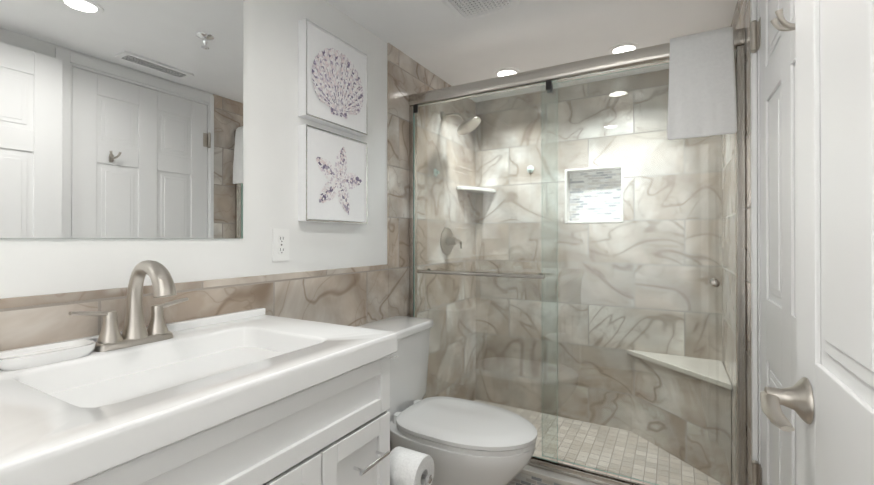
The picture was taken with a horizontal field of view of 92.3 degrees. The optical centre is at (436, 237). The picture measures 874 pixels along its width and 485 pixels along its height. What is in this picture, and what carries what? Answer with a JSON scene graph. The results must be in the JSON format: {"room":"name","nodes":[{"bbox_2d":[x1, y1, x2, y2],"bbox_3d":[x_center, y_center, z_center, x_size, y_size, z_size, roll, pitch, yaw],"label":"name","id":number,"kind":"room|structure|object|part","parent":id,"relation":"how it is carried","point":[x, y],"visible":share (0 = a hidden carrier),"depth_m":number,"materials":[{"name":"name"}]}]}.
{"room":"bathroom","nodes":[
{"label":"bathroom","id":0,"kind":"room"},
{"bbox_2d":[0,0,386,298],"bbox_3d":[-0.521,0.110,1.655,0.100,2.120,3.220,0,0,29],"label":"wall","id":1,"kind":"structure","parent":0,"point":[272,120],"depth_m":1.44,"materials":[{"name":"paint"}]},
{"bbox_2d":[0,0,242,237],"bbox_3d":[-0.819,-0.430,1.020,0.005,0.865,0.777,0,0,29],"label":"mirror","id":2,"kind":"object","parent":1,"relation":"attached to","point":[121,118],"visible":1,"depth_m":1.06,"materials":[{"name":"clear glass"}]},
{"bbox_2d":[0,264,388,350],"bbox_3d":[-0.727,0.648,1.178,0.008,1.040,1.990,0,0,29],"label":"backsplash","id":3,"kind":"structure","parent":1,"relation":"attached to","point":[354,296],"depth_m":1.29,"materials":[{"name":"beige tile"}]},
{"bbox_2d":[272,228,288,260],"bbox_3d":[-0.552,0.026,1.489,0.007,0.114,0.070,0,0,29],"label":"electrical outlet","id":4,"kind":"object","parent":1,"relation":"attached to","point":[280,244],"visible":1,"depth_m":1.48,"materials":[{"name":"white plastic"}]},
{"bbox_2d":[298,18,366,135],"bbox_3d":[-0.411,-0.627,1.708,0.040,0.355,0.355,0,0,29],"label":"framed picture","id":5,"kind":"object","parent":1,"relation":"attached to","point":[332,80],"visible":1,"depth_m":1.66,"materials":[{"name":"white fabric"}]},
{"bbox_2d":[298,124,366,223],"bbox_3d":[-0.411,-0.237,1.706,0.042,0.355,0.355,0,0,29],"label":"framed picture","id":6,"kind":"object","parent":1,"relation":"attached to","point":[332,177],"visible":1,"depth_m":1.66,"materials":[{"name":"white fabric"}]},
{"bbox_2d":[387,43,475,400],"bbox_3d":[0.014,0.113,2.495,0.008,2.120,1.030,0,0,29],"label":"tiled wall","id":7,"kind":"structure","parent":1,"relation":"attached to","point":[407,76],"depth_m":2.43,"materials":[{"name":"beige tile"}]},
{"bbox_2d":[440,228,461,253],"bbox_3d":[0.094,0.023,2.558,0.068,0.164,0.180,0,0,29],"label":"shower valve","id":8,"kind":"object","parent":7,"relation":"attached to","point":[444,246],"depth_m":2.53,"materials":[{"name":"silver metal"}]},
{"bbox_2d":[441,111,480,134],"bbox_3d":[0.141,-0.680,2.470,0.239,0.154,0.152,0,0,29],"label":"shower head","id":9,"kind":"object","parent":7,"relation":"attached to","point":[464,123],"depth_m":2.45},
{"bbox_2d":[457,186,494,193],"bbox_3d":[0.263,-0.315,2.775,0.150,0.022,0.299,0,0,29],"label":"corner shelf","id":10,"kind":"object","parent":7,"relation":"attached to","point":[474,190],"depth_m":2.74,"materials":[{"name":"stone"}]},
{"bbox_2d":[325,0,737,101],"bbox_3d":[0.154,-0.977,1.279,1.650,0.050,3.220,0,0,29],"label":"ceiling","id":11,"kind":"structure","parent":0,"point":[442,40],"depth_m":1.92,"materials":[{"name":"paint"}]},
{"bbox_2d":[441,0,518,19],"bbox_3d":[0.163,-0.942,1.652,0.270,0.016,0.270,0,0,29],"label":"ceiling vent","id":12,"kind":"object","parent":11,"relation":"in","point":[468,9],"visible":0.98,"depth_m":1.71,"materials":[{"name":"white paint"}]},
{"bbox_2d":[494,68,519,76],"bbox_3d":[0.403,-0.943,2.424,0.148,0.007,0.148,0,0,29],"label":"recessed light","id":13,"kind":"object","parent":11,"relation":"in","point":[503,72],"visible":0.67,"depth_m":2.40,"materials":[{"name":"white paint"}]},
{"bbox_2d":[608,43,639,54],"bbox_3d":[0.943,-0.944,2.119,0.148,0.007,0.148,0,0,29],"label":"recessed light","id":14,"kind":"object","parent":11,"relation":"in","point":[622,47],"visible":0.77,"depth_m":2.09,"materials":[{"name":"white paint"}]},
{"bbox_2d":[570,169,620,220],"bbox_3d":[1.003,-0.256,2.651,0.340,0.340,0.030,0,0,29],"label":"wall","id":15,"kind":"structure","parent":0,"point":[576,186],"depth_m":2.63,"materials":[{"name":"tile"}]},
{"bbox_2d":[476,69,721,430],"bbox_3d":[0.919,0.114,2.634,1.450,2.120,0.100,0,0,29],"label":"wall","id":16,"kind":"structure","parent":0,"point":[494,341],"depth_m":2.56,"materials":[{"name":"tile"}]},
{"bbox_2d":[527,166,533,172],"bbox_3d":[0.605,-0.446,2.740,0.048,0.048,0.024,0,0,29],"label":"hook","id":17,"kind":"object","parent":16,"relation":"attached to","point":[529,168],"depth_m":2.74,"materials":[{"name":"white"}]},
{"bbox_2d":[565,165,623,223],"bbox_3d":[0.973,-0.257,2.598,0.340,0.340,0.093,0,0,29],"label":"trim","id":18,"kind":"structure","parent":16,"relation":"attached to","point":[567,208],"depth_m":2.59,"materials":[{"name":"stone"}]},
{"bbox_3d":[0.154,1.194,1.271,1.650,0.050,3.220,0,0,29],"label":"floor","id":19,"kind":"structure","parent":0,"visible":0},
{"bbox_2d":[0,308,396,484],"bbox_3d":[-0.541,0.701,0.912,0.574,0.933,0.820,0,0,29],"label":"bathroom vanity","id":20,"kind":"object","parent":19,"relation":"on","point":[334,431],"depth_m":0.83,"materials":[{"name":"white paint"}]},
{"bbox_2d":[0,340,95,370],"bbox_3d":[-0.811,0.243,0.871,0.094,0.024,0.160,0,0,29],"label":"soap dish","id":21,"kind":"object","parent":20,"relation":"on","point":[30,357],"visible":1,"depth_m":0.86,"materials":[{"name":"white ceramic"}]},
{"bbox_2d":[69,260,188,351],"bbox_3d":[-0.676,0.155,0.985,0.185,0.202,0.251,0,0,29],"label":"faucet","id":22,"kind":"object","parent":20,"relation":"on","point":[135,331],"visible":0.94,"depth_m":0.99,"materials":[{"name":"silver metal"}]},
{"bbox_3d":[-0.549,0.310,0.918,0.555,0.152,0.820,0,0,29],"label":"bathroom vanity top","id":23,"kind":"part","parent":20,"relation":"part of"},
{"bbox_3d":[-0.260,0.695,0.860,0.034,0.295,0.510,0,0,29],"label":"handle","id":24,"kind":"part","parent":20,"relation":"part of","materials":[{"name":"silver metal"}]},
{"bbox_2d":[390,446,433,484],"bbox_3d":[-0.100,0.668,1.198,0.185,0.114,0.128,0,0,29],"label":"toilet paper","id":25,"kind":"object","parent":20,"relation":"attached to","point":[409,467],"visible":0.65,"depth_m":1.16,"materials":[{"name":"white paper"}]},
{"bbox_2d":[356,316,536,484],"bbox_3d":[0.019,0.777,1.704,0.777,0.782,0.468,0,0,29],"label":"toilet","id":26,"kind":"object","parent":19,"relation":"on","point":[459,441],"visible":0.6,"depth_m":1.59,"materials":[{"name":"white ceramic"}]},
{"bbox_3d":[0.110,0.730,1.653,0.567,0.048,0.374,0,0,29],"label":"seat","id":27,"kind":"part","parent":26,"relation":"part of","materials":[{"name":"white plastic"}]},
{"bbox_2d":[508,465,599,484],"bbox_3d":[0.487,1.096,1.863,1.447,0.150,0.136,0,0,29],"label":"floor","id":28,"kind":"structure","parent":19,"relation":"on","point":[528,475],"depth_m":1.82,"materials":[{"name":"tile"}]},
{"bbox_2d":[409,28,745,484],"bbox_3d":[0.480,0.134,1.854,1.432,1.771,0.134,0,0,29],"label":"shower door","id":29,"kind":"structure","parent":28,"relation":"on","point":[550,76],"depth_m":1.79,"materials":[{"name":"clear glass"}]},
{"bbox_3d":[0.202,0.149,2.012,0.739,1.664,0.008,0,0,29],"label":"glass panel","id":30,"kind":"part","parent":29,"relation":"part of","materials":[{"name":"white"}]},
{"bbox_3d":[0.784,0.148,1.716,0.714,1.664,0.008,0,0,29],"label":"glass panel","id":31,"kind":"part","parent":29,"relation":"part of","materials":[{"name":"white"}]},
{"bbox_2d":[667,26,736,139],"bbox_3d":[0.992,-0.568,1.584,0.218,0.403,0.123,0,0,29],"label":"hanging towel","id":32,"kind":"object","parent":29,"relation":"hanging from","point":[702,94],"visible":1,"depth_m":1.54,"materials":[{"name":"fabric"}]},
{"bbox_2d":[474,400,723,484],"bbox_3d":[0.706,1.152,2.251,1.450,0.040,0.770,0,0,29],"label":"shower floor","id":33,"kind":"structure","parent":19,"relation":"on","point":[618,441],"depth_m":2.21,"materials":[{"name":"tile"}]},
{"bbox_2d":[627,350,731,484],"bbox_3d":[1.212,0.894,2.164,0.464,0.474,0.424,0,0,29],"label":"shower bench","id":34,"kind":"object","parent":33,"relation":"on","point":[692,423],"depth_m":2.12,"materials":[{"name":"tile"}]},
{"bbox_3d":[1.345,0.111,1.809,0.100,2.120,1.119,0,0,29],"label":"wall","id":35,"kind":"structure","parent":0,"visible":0},
{"bbox_2d":[722,0,751,484],"bbox_3d":[1.276,0.111,1.798,0.008,2.120,1.006,0,0,29],"label":"tiled wall","id":36,"kind":"structure","parent":35,"relation":"attached to","point":[742,16],"depth_m":1.75,"materials":[{"name":"beige tile"}]},
{"bbox_3d":[0.885,-0.923,0.998,0.100,0.059,0.752,0,0,29],"label":"wall","id":37,"kind":"structure","parent":0,"visible":0},
{"bbox_2d":[750,0,760,463],"bbox_3d":[0.870,0.114,0.982,0.113,2.106,0.814,0,0,29],"label":"door frame","id":38,"kind":"structure","parent":37,"relation":"attached to","point":[755,234],"depth_m":1.34,"materials":[{"name":"white paint"}]},
{"bbox_2d":[750,0,796,484],"bbox_3d":[0.845,0.145,1.036,0.090,2.030,0.744,0,0,29],"label":"closet door","id":39,"kind":"structure","parent":37,"relation":"in","point":[772,35],"depth_m":1.11,"materials":[{"name":"white paint"}]},
{"bbox_2d":[759,0,873,484],"bbox_3d":[0.383,0.142,0.356,0.100,2.030,0.775,0,0,29],"label":"entry door","id":40,"kind":"structure","parent":37,"relation":"in","point":[828,397],"depth_m":0.53,"materials":[{"name":"white paint"}]},
{"bbox_3d":[0.502,0.243,0.602,0.065,0.066,0.155,0,0,29],"label":"lever","id":41,"kind":"part","parent":40,"relation":"part of","materials":[{"name":"silver metal"}]}
]}

